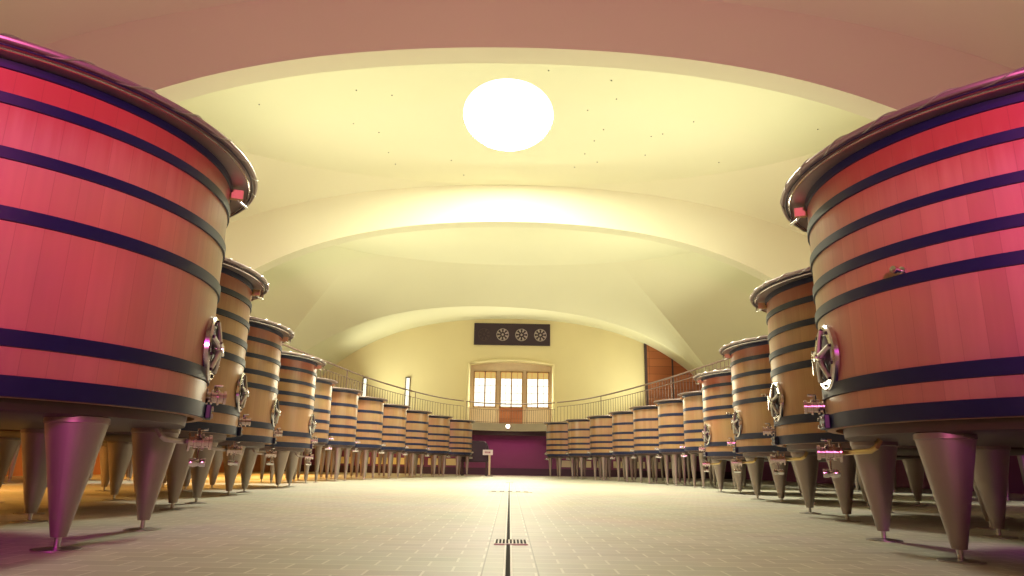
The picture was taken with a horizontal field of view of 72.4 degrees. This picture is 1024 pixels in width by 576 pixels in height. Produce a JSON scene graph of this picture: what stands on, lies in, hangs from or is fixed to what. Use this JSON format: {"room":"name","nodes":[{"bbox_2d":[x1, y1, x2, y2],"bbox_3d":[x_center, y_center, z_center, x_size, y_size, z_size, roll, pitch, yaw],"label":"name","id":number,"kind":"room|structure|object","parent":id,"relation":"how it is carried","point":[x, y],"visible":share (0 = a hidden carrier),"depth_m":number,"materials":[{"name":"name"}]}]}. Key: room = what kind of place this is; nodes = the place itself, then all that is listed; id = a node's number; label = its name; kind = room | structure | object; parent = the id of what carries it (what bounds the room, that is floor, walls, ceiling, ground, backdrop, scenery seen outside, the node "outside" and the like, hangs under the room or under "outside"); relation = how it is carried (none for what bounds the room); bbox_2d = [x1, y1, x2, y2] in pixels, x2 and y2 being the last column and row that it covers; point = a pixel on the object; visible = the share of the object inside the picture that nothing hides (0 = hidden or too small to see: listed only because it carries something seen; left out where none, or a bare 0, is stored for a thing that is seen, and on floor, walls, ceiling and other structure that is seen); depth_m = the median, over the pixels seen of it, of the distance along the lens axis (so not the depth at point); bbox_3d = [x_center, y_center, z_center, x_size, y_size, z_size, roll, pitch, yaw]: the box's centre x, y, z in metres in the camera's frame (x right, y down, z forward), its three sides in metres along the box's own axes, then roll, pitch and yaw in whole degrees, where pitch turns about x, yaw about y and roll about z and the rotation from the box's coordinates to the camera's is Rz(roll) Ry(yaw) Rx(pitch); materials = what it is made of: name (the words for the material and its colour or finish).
{"room":"processing plant","nodes":[
{"label":"processing plant","id":0,"kind":"room"},
{"bbox_2d":[250,227,767,376],"bbox_3d":[-0.014,2.226,30.493,25.000,7.396,16.310,1,-14,0],"label":"ceiling","id":1,"kind":"structure","parent":0,"point":[693,304],"depth_m":31.84,"materials":[{"name":"paint"}]},
{"bbox_2d":[301,306,700,372],"bbox_3d":[-0.026,3.122,34.305,25.488,7.566,0.216,4,-15,-10],"label":"arch","id":2,"kind":"object","parent":1,"relation":"attached to","point":[452,306],"visible":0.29,"depth_m":34.58,"materials":[{"name":"paint"}]},
{"bbox_2d":[225,185,810,281],"bbox_3d":[0.016,0.068,22.349,25.000,7.566,0.540,1,-14,0],"label":"arch","id":3,"kind":"object","parent":1,"relation":"attached to","point":[764,250],"visible":0.38,"depth_m":22.66,"materials":[{"name":"paint"}]},
{"bbox_2d":[0,471,1023,575],"bbox_3d":[-0.061,4.276,14.596,25.600,0.200,47.000,1,-14,0],"label":"floor","id":4,"kind":"structure","parent":0,"point":[448,525],"depth_m":4.83,"materials":[{"name":"tile"}]},
{"bbox_2d":[3,441,20,483],"bbox_3d":[-8.782,2.437,13.074,2.084,2.320,2.084,2,-14,-2],"label":"vat","id":5,"kind":"object","parent":4,"relation":"on","point":[12,466],"visible":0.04,"depth_m":13.19,"materials":[{"name":"wood"}]},
{"bbox_2d":[88,457,132,480],"bbox_3d":[-8.841,3.105,15.690,2.084,2.320,2.084,0,-14,2],"label":"oak vat","id":6,"kind":"object","parent":4,"relation":"on","point":[129,472],"visible":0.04,"depth_m":15.06,"materials":[{"name":"wood"}]},
{"bbox_2d":[0,33,257,551],"bbox_3d":[-3.226,0.208,4.141,3.042,2.400,3.029,9,-16,-28],"label":"vat","id":7,"kind":"object","parent":4,"relation":"on","point":[118,201],"visible":1,"depth_m":3.56,"materials":[{"name":"wood"}]},
{"bbox_2d":[188,458,205,466],"bbox_3d":[-2.053,1.136,4.560,0.100,0.060,0.060,8,-16,-27],"label":"tap","id":8,"kind":"object","parent":7,"relation":"on","point":[192,462],"depth_m":4.54,"materials":[{"name":"metal"}]},
{"bbox_2d":[0,257,268,514],"bbox_3d":[-4.131,0.920,6.986,3.042,2.400,3.029,1,-14,0],"label":"vat","id":9,"kind":"object","parent":4,"relation":"on","point":[240,284],"visible":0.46,"depth_m":7.03,"materials":[{"name":"wood"}]},
{"bbox_2d":[228,460,237,465],"bbox_3d":[-2.927,1.833,7.343,0.100,0.060,0.060,8,-16,-24],"label":"tap","id":10,"kind":"object","parent":9,"relation":"on","point":[230,462],"depth_m":7.32,"materials":[{"name":"metal"}]},
{"bbox_2d":[96,316,294,496],"bbox_3d":[-4.751,1.649,9.883,3.042,2.400,3.029,0,-14,3],"label":"vat","id":11,"kind":"object","parent":4,"relation":"on","point":[265,338],"visible":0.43,"depth_m":9.70,"materials":[{"name":"wood"}]},
{"bbox_2d":[266,461,273,464],"bbox_3d":[-3.518,2.547,10.178,0.100,0.060,0.060,7,-15,-21],"label":"tap","id":12,"kind":"object","parent":11,"relation":"on","point":[268,462],"depth_m":10.16,"materials":[{"name":"metal"}]},
{"bbox_2d":[161,351,325,488],"bbox_3d":[-5.082,2.421,12.926,3.042,2.400,3.029,0,-14,6],"label":"vat","id":13,"kind":"object","parent":4,"relation":"on","point":[297,372],"visible":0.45,"depth_m":12.44,"materials":[{"name":"wood"}]},
{"bbox_2d":[250,377,337,482],"bbox_3d":[-5.184,3.293,16.181,2.084,2.320,2.084,0,-14,4],"label":"vat","id":14,"kind":"object","parent":4,"relation":"on","point":[323,392],"visible":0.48,"depth_m":16.02,"materials":[{"name":"wood"}]},
{"bbox_2d":[284,387,362,481],"bbox_3d":[-5.041,3.855,18.370,2.084,2.320,2.084,7,-15,-21],"label":"vat","id":15,"kind":"object","parent":4,"relation":"on","point":[344,403],"visible":0.5,"depth_m":17.96,"materials":[{"name":"wood"}]},
{"bbox_2d":[320,396,387,479],"bbox_3d":[-4.769,4.431,20.608,2.084,2.320,2.084,-9,-18,35],"label":"vat","id":16,"kind":"object","parent":4,"relation":"on","point":[370,413],"visible":0.61,"depth_m":20.15,"materials":[{"name":"wood"}]},
{"bbox_2d":[350,404,410,478],"bbox_3d":[-4.428,5.029,22.924,2.084,2.320,2.084,7,-16,-24],"label":"vat","id":17,"kind":"object","parent":4,"relation":"on","point":[394,417],"visible":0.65,"depth_m":22.47,"materials":[{"name":"wood"}]},
{"bbox_2d":[377,410,431,477],"bbox_3d":[-3.976,5.633,25.258,2.084,2.320,2.084,15,-20,-43],"label":"vat","id":18,"kind":"object","parent":4,"relation":"on","point":[417,422],"visible":0.56,"depth_m":24.75,"materials":[{"name":"wood"}]},
{"bbox_2d":[404,415,452,476],"bbox_3d":[-3.404,6.249,27.632,2.084,2.320,2.084,-8,-17,30],"label":"vat","id":19,"kind":"object","parent":4,"relation":"on","point":[439,425],"visible":0.68,"depth_m":27.06,"materials":[{"name":"wood"}]},
{"bbox_2d":[430,419,474,476],"bbox_3d":[-2.643,6.854,29.947,2.084,2.320,2.084,14,-19,-41],"label":"vat","id":20,"kind":"object","parent":4,"relation":"on","point":[460,438],"visible":0.65,"depth_m":29.34,"materials":[{"name":"wood"}]},
{"bbox_2d":[460,441,488,475],"bbox_3d":[-1.760,8.039,33.032,1.300,1.580,0.900,1,-14,0],"label":"machine","id":21,"kind":"object","parent":4,"relation":"on","point":[478,447],"visible":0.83,"depth_m":32.64,"materials":[{"name":"paint"}]},
{"bbox_2d":[483,450,492,475],"bbox_3d":[-1.121,8.070,32.304,0.480,1.180,0.280,1,-14,0],"label":"sign stand","id":22,"kind":"object","parent":4,"relation":"on","point":[485,452],"visible":0.97,"depth_m":32.35,"materials":[{"name":"beige wood"}]},
{"bbox_2d":[503,483,512,575],"bbox_3d":[-0.044,3.056,10.234,0.040,0.004,19.345,1,-14,0],"label":"drain","id":23,"kind":"object","parent":4,"relation":"on","point":[507,565],"visible":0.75,"depth_m":3.82,"materials":[{"name":"metal"}]},
{"bbox_2d":[488,491,531,492],"bbox_3d":[-0.036,3.593,12.345,0.780,0.010,0.220,1,-14,0],"label":"drain grate","id":24,"kind":"object","parent":4,"relation":"on","point":[488,491],"visible":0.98,"depth_m":12.27,"materials":[{"name":"metal"}]},
{"bbox_2d":[494,539,527,544],"bbox_3d":[-0.007,1.484,4.090,0.195,0.010,0.240,1,-14,0],"label":"drain grate","id":25,"kind":"object","parent":4,"relation":"on","point":[496,541],"visible":1,"depth_m":4.05,"materials":[{"name":"metal"}]},
{"bbox_2d":[544,422,586,478],"bbox_3d":[2.405,7.043,30.350,2.084,2.320,2.084,-12,-19,41],"label":"vat","id":26,"kind":"object","parent":4,"relation":"on","point":[556,432],"visible":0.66,"depth_m":29.76,"materials":[{"name":"wood"}]},
{"bbox_2d":[565,419,610,479],"bbox_3d":[3.183,6.526,28.276,2.084,2.320,2.084,11,-18,-35],"label":"vat","id":27,"kind":"object","parent":4,"relation":"on","point":[578,429],"visible":0.64,"depth_m":27.69,"materials":[{"name":"wood"}]},
{"bbox_2d":[587,415,637,480],"bbox_3d":[3.840,5.997,26.163,2.084,2.320,2.084,-5,-16,24],"label":"vat","id":28,"kind":"object","parent":4,"relation":"on","point":[601,443],"visible":0.64,"depth_m":25.63,"materials":[{"name":"wood"}]},
{"bbox_2d":[609,411,664,482],"bbox_3d":[4.387,5.467,24.050,2.084,2.320,2.084,9,-17,-29],"label":"vat","id":29,"kind":"object","parent":4,"relation":"on","point":[622,421],"visible":0.52,"depth_m":23.61,"materials":[{"name":"wood"}]},
{"bbox_2d":[629,405,690,484],"bbox_3d":[4.755,4.931,21.928,2.084,2.320,2.084,-8,-17,32],"label":"vat","id":30,"kind":"object","parent":4,"relation":"on","point":[645,418],"visible":0.56,"depth_m":21.46,"materials":[{"name":"wood"}]},
{"bbox_2d":[653,399,723,486],"bbox_3d":[5.092,4.387,19.777,2.084,2.320,2.084,-5,-15,21],"label":"vat","id":31,"kind":"object","parent":4,"relation":"on","point":[670,411],"visible":0.54,"depth_m":19.37,"materials":[{"name":"wood"}]},
{"bbox_2d":[678,391,745,488],"bbox_3d":[5.300,3.851,17.665,2.084,2.320,2.084,12,-18,-38],"label":"vat","id":32,"kind":"object","parent":4,"relation":"on","point":[693,422],"visible":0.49,"depth_m":17.40,"materials":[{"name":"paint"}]},
{"bbox_2d":[693,368,836,495],"bbox_3d":[5.273,2.905,14.129,3.042,2.400,3.029,-2,-15,10],"label":"vat","id":33,"kind":"object","parent":4,"relation":"on","point":[717,399],"visible":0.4,"depth_m":13.73,"materials":[{"name":"wood"}]},
{"bbox_2d":[719,335,927,506],"bbox_3d":[4.805,2.021,10.699,3.042,2.400,3.029,4,-15,-10],"label":"vat","id":34,"kind":"object","parent":4,"relation":"on","point":[750,367],"visible":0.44,"depth_m":10.31,"materials":[{"name":"wood"}]},
{"bbox_2d":[855,469,912,492],"bbox_3d":[8.751,3.748,17.032,2.084,2.320,2.084,14,-19,-41],"label":"oak vat","id":35,"kind":"object","parent":4,"relation":"on","point":[856,478],"visible":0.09,"depth_m":16.42,"materials":[{"name":"wood"}]},
{"bbox_2d":[749,266,1023,529],"bbox_3d":[4.098,1.101,7.144,3.042,2.400,3.029,-4,-15,18],"label":"vat","id":36,"kind":"object","parent":4,"relation":"on","point":[787,301],"visible":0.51,"depth_m":6.95,"materials":[{"name":"wood"}]},
{"bbox_2d":[774,469,783,474],"bbox_3d":[2.804,1.934,7.356,0.100,0.060,0.060,-4,-15,17],"label":"tap","id":37,"kind":"object","parent":36,"relation":"on","point":[779,471],"depth_m":7.34,"materials":[{"name":"metal"}]},
{"bbox_2d":[780,67,1023,564],"bbox_3d":[3.333,0.346,4.243,3.042,2.400,3.029,2,-14,-3],"label":"vat","id":38,"kind":"object","parent":4,"relation":"on","point":[912,218],"visible":1,"depth_m":3.71,"materials":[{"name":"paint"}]},
{"bbox_2d":[823,469,839,477],"bbox_3d":[2.063,1.196,4.519,0.100,0.060,0.060,-4,-15,20],"label":"tap","id":39,"kind":"object","parent":38,"relation":"on","point":[835,473],"depth_m":4.50,"materials":[{"name":"metal"}]},
{"bbox_2d":[889,266,905,274],"bbox_3d":[2.075,-0.096,3.770,0.078,0.047,0.048,7,-16,-23],"label":"tap","id":40,"kind":"object","parent":38,"relation":"on","point":[897,270],"depth_m":3.76,"materials":[{"name":"metal"}]},
{"bbox_2d":[932,455,1023,500],"bbox_3d":[8.764,2.808,13.351,2.084,2.320,2.084,14,-19,-41],"label":"oak vat","id":41,"kind":"object","parent":4,"relation":"on","point":[1020,458],"visible":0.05,"depth_m":12.82,"materials":[{"name":"wood"}]},
{"bbox_2d":[0,0,1023,69],"bbox_3d":[0.097,-5.362,8.564,25.000,3.568,9.460,1,-14,0],"label":"ceiling","id":42,"kind":"structure","parent":0,"point":[991,30],"depth_m":13.04,"materials":[{"name":"paint"}]},
{"bbox_2d":[301,319,731,471],"bbox_3d":[-0.064,5.571,38.246,25.000,9.000,0.530,1,-14,0],"label":"wall","id":43,"kind":"structure","parent":0,"point":[588,361],"depth_m":38.27,"materials":[{"name":"beige paint"}]},
{"bbox_2d":[362,377,366,395],"bbox_3d":[-8.010,5.847,37.859,0.230,2.010,0.090,1,-14,0],"label":"window","id":44,"kind":"structure","parent":43,"relation":"in","point":[364,378],"depth_m":37.98,"materials":[{"name":"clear glass"}]},
{"bbox_2d":[376,457,387,463],"bbox_3d":[-6.926,9.133,37.013,0.720,0.340,0.050,1,-14,0],"label":"panel","id":45,"kind":"object","parent":43,"relation":"attached to","point":[376,457],"visible":0.29,"depth_m":36.98,"materials":[{"name":"yellow wood"}]},
{"bbox_2d":[393,458,403,463],"bbox_3d":[-5.976,9.149,37.012,0.720,0.340,0.050,1,-14,0],"label":"panel","id":46,"kind":"object","parent":43,"relation":"attached to","point":[394,459],"depth_m":36.99,"materials":[{"name":"yellow wood"}]},
{"bbox_2d":[404,377,409,409],"bbox_3d":[-5.680,5.852,37.865,0.250,2.080,0.090,1,-14,0],"label":"window","id":47,"kind":"structure","parent":43,"relation":"in","point":[407,380],"depth_m":37.94,"materials":[{"name":"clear glass"}]},
{"bbox_2d":[428,458,437,464],"bbox_3d":[-4.077,9.181,37.010,0.720,0.340,0.050,1,-14,0],"label":"panel","id":48,"kind":"object","parent":43,"relation":"attached to","point":[429,459],"visible":0.36,"depth_m":36.99,"materials":[{"name":"yellow wood"}]},
{"bbox_2d":[446,459,455,464],"bbox_3d":[-3.127,9.197,37.010,0.720,0.340,0.050,1,-14,0],"label":"panel","id":49,"kind":"object","parent":43,"relation":"attached to","point":[448,461],"visible":0.64,"depth_m":36.98,"materials":[{"name":"yellow wood"}]},
{"bbox_2d":[284,465,732,478],"bbox_3d":[-0.135,9.690,36.920,25.000,0.360,0.060,1,-14,0],"label":"baseboard","id":50,"kind":"structure","parent":43,"relation":"attached to","point":[426,470],"depth_m":36.89,"materials":[{"name":"paint"}]},
{"bbox_2d":[469,363,551,423],"bbox_3d":[-0.068,5.793,38.370,4.480,3.470,0.100,1,-14,0],"label":"panel","id":51,"kind":"object","parent":43,"relation":"attached to","point":[525,367],"visible":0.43,"depth_m":38.63,"materials":[{"name":"beige wood"}]},
{"bbox_2d":[472,371,496,422],"bbox_3d":[-1.492,6.000,38.224,1.270,2.950,0.090,1,-14,0],"label":"window","id":52,"kind":"structure","parent":51,"relation":"attached to","point":[485,382],"depth_m":38.27,"materials":[{"name":"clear glass"}]},
{"bbox_2d":[499,371,522,423],"bbox_3d":[-0.042,6.025,38.223,1.270,2.950,0.090,1,-14,0],"label":"window","id":53,"kind":"structure","parent":51,"relation":"attached to","point":[511,382],"depth_m":38.26,"materials":[{"name":"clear glass"}]},
{"bbox_2d":[526,372,548,423],"bbox_3d":[1.398,6.049,38.222,1.270,2.950,0.090,1,-14,0],"label":"window","id":54,"kind":"structure","parent":51,"relation":"attached to","point":[537,383],"depth_m":38.26,"materials":[{"name":"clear glass"}]},
{"bbox_2d":[466,359,554,421],"bbox_3d":[-0.065,5.624,37.969,4.800,3.600,0.140,1,-14,0],"label":"trim","id":55,"kind":"structure","parent":43,"relation":"attached to","point":[488,360],"depth_m":38.20,"materials":[{"name":"beige paint"}]},
{"bbox_2d":[474,323,549,345],"bbox_3d":[0.007,2.563,38.690,4.200,1.210,0.160,1,-14,0],"label":"panel","id":56,"kind":"object","parent":43,"relation":"attached to","point":[484,333],"visible":1,"depth_m":38.66,"materials":[{"name":"paint"}]},
{"bbox_2d":[561,461,570,466],"bbox_3d":[2.873,9.299,37.005,0.720,0.340,0.050,1,-14,0],"label":"panel","id":57,"kind":"object","parent":43,"relation":"attached to","point":[564,463],"visible":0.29,"depth_m":36.98,"materials":[{"name":"beige wood"}]},
{"bbox_2d":[579,461,590,467],"bbox_3d":[3.822,9.315,37.004,0.720,0.340,0.050,1,-14,0],"label":"panel","id":58,"kind":"object","parent":43,"relation":"attached to","point":[588,463],"visible":0.36,"depth_m":36.98,"materials":[{"name":"beige wood"}]},
{"bbox_2d":[613,461,622,467],"bbox_3d":[5.722,9.347,37.003,0.720,0.340,0.050,1,-14,0],"label":"panel","id":59,"kind":"object","parent":43,"relation":"attached to","point":[614,462],"visible":0.57,"depth_m":36.98,"materials":[{"name":"beige wood"}]},
{"bbox_2d":[644,343,701,405],"bbox_3d":[8.824,4.880,38.139,3.150,5.420,0.140,1,-14,0],"label":"door","id":60,"kind":"structure","parent":43,"relation":"in","point":[658,366],"depth_m":38.12,"materials":[{"name":"brown wood"}]},
{"bbox_2d":[176,63,872,235],"bbox_3d":[0.064,-2.923,18.107,25.000,3.566,9.160,1,-14,0],"label":"ceiling","id":61,"kind":"structure","parent":0,"point":[302,142],"depth_m":19.60,"materials":[{"name":"paint"}]},
{"bbox_2d":[463,79,552,150],"bbox_3d":[-0.094,-4.841,18.886,2.400,0.613,3.960,1,-14,0],"label":"ceiling light","id":62,"kind":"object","parent":61,"relation":"attached to","point":[501,114],"depth_m":18.91,"materials":[{"name":"paint"}]},
{"bbox_2d":[43,0,1013,120],"bbox_3d":[0.050,-2.333,12.951,25.000,7.566,0.540,1,-14,0],"label":"arch","id":63,"kind":"object","parent":61,"relation":"attached to","point":[871,73],"visible":0.71,"depth_m":13.30,"materials":[{"name":"paint"}]},
{"bbox_3d":[-7.485,2.425,18.270,10.086,0.200,34.655,1,-14,0],"label":"floor","id":64,"kind":"structure","parent":0,"visible":0},
{"bbox_2d":[282,343,463,419],"bbox_3d":[-5.271,3.003,22.951,1.634,1.070,26.118,-1,-15,9],"label":"gallery railing","id":65,"kind":"object","parent":64,"relation":"on","point":[283,344],"visible":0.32,"depth_m":27.82,"materials":[{"name":"metal"}]},
{"bbox_3d":[7.424,2.677,18.261,10.093,0.200,34.659,1,-14,0],"label":"floor","id":66,"kind":"structure","parent":0,"visible":0},
{"bbox_2d":[557,358,729,421],"bbox_3d":[5.186,3.241,23.184,1.570,1.070,25.636,3,-15,-9],"label":"gallery railing","id":67,"kind":"object","parent":66,"relation":"on","point":[720,361],"visible":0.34,"depth_m":26.63,"materials":[{"name":"metal"}]},
{"bbox_3d":[-0.093,7.185,36.404,4.480,0.200,2.300,1,-14,0],"label":"floor","id":68,"kind":"structure","parent":0,"visible":0},
{"bbox_2d":[472,422,545,430],"bbox_3d":[-0.092,7.113,35.861,4.480,0.390,1.331,1,-14,0],"label":"beam","id":69,"kind":"structure","parent":68,"relation":"attached to","point":[476,425],"depth_m":36.13,"materials":[{"name":"paint"}]},
{"bbox_2d":[472,430,545,435],"bbox_3d":[-0.098,7.513,36.558,5.200,0.360,0.200,1,-14,0],"label":"beam","id":70,"kind":"structure","parent":68,"relation":"attached to","point":[474,432],"depth_m":36.45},
{"bbox_2d":[466,401,554,423],"bbox_3d":[-0.082,6.428,36.007,4.521,1.070,1.202,1,-14,0],"label":"gallery railing","id":71,"kind":"object","parent":68,"relation":"on","point":[527,404],"visible":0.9,"depth_m":36.21,"materials":[{"name":"metal"}]},
{"bbox_3d":[-12.655,0.889,15.313,0.300,6.300,46.200,1,-14,0],"label":"wall","id":72,"kind":"structure","parent":0,"visible":0},
{"bbox_2d":[6,446,269,475],"bbox_3d":[-12.522,2.800,14.825,0.030,2.360,46.200,1,-14,0],"label":"wall","id":73,"kind":"structure","parent":72,"relation":"attached to","point":[18,471],"depth_m":21.23,"materials":[{"name":"paint"}]},
{"bbox_3d":[12.642,1.316,15.293,0.300,6.300,46.200,1,-14,0],"label":"wall","id":74,"kind":"structure","parent":0,"visible":0},
{"bbox_2d":[746,455,1023,493],"bbox_3d":[12.444,3.222,14.806,0.030,2.360,46.200,1,-14,0],"label":"wall","id":75,"kind":"structure","parent":74,"relation":"attached to","point":[1015,480],"depth_m":22.27,"materials":[{"name":"paint"}]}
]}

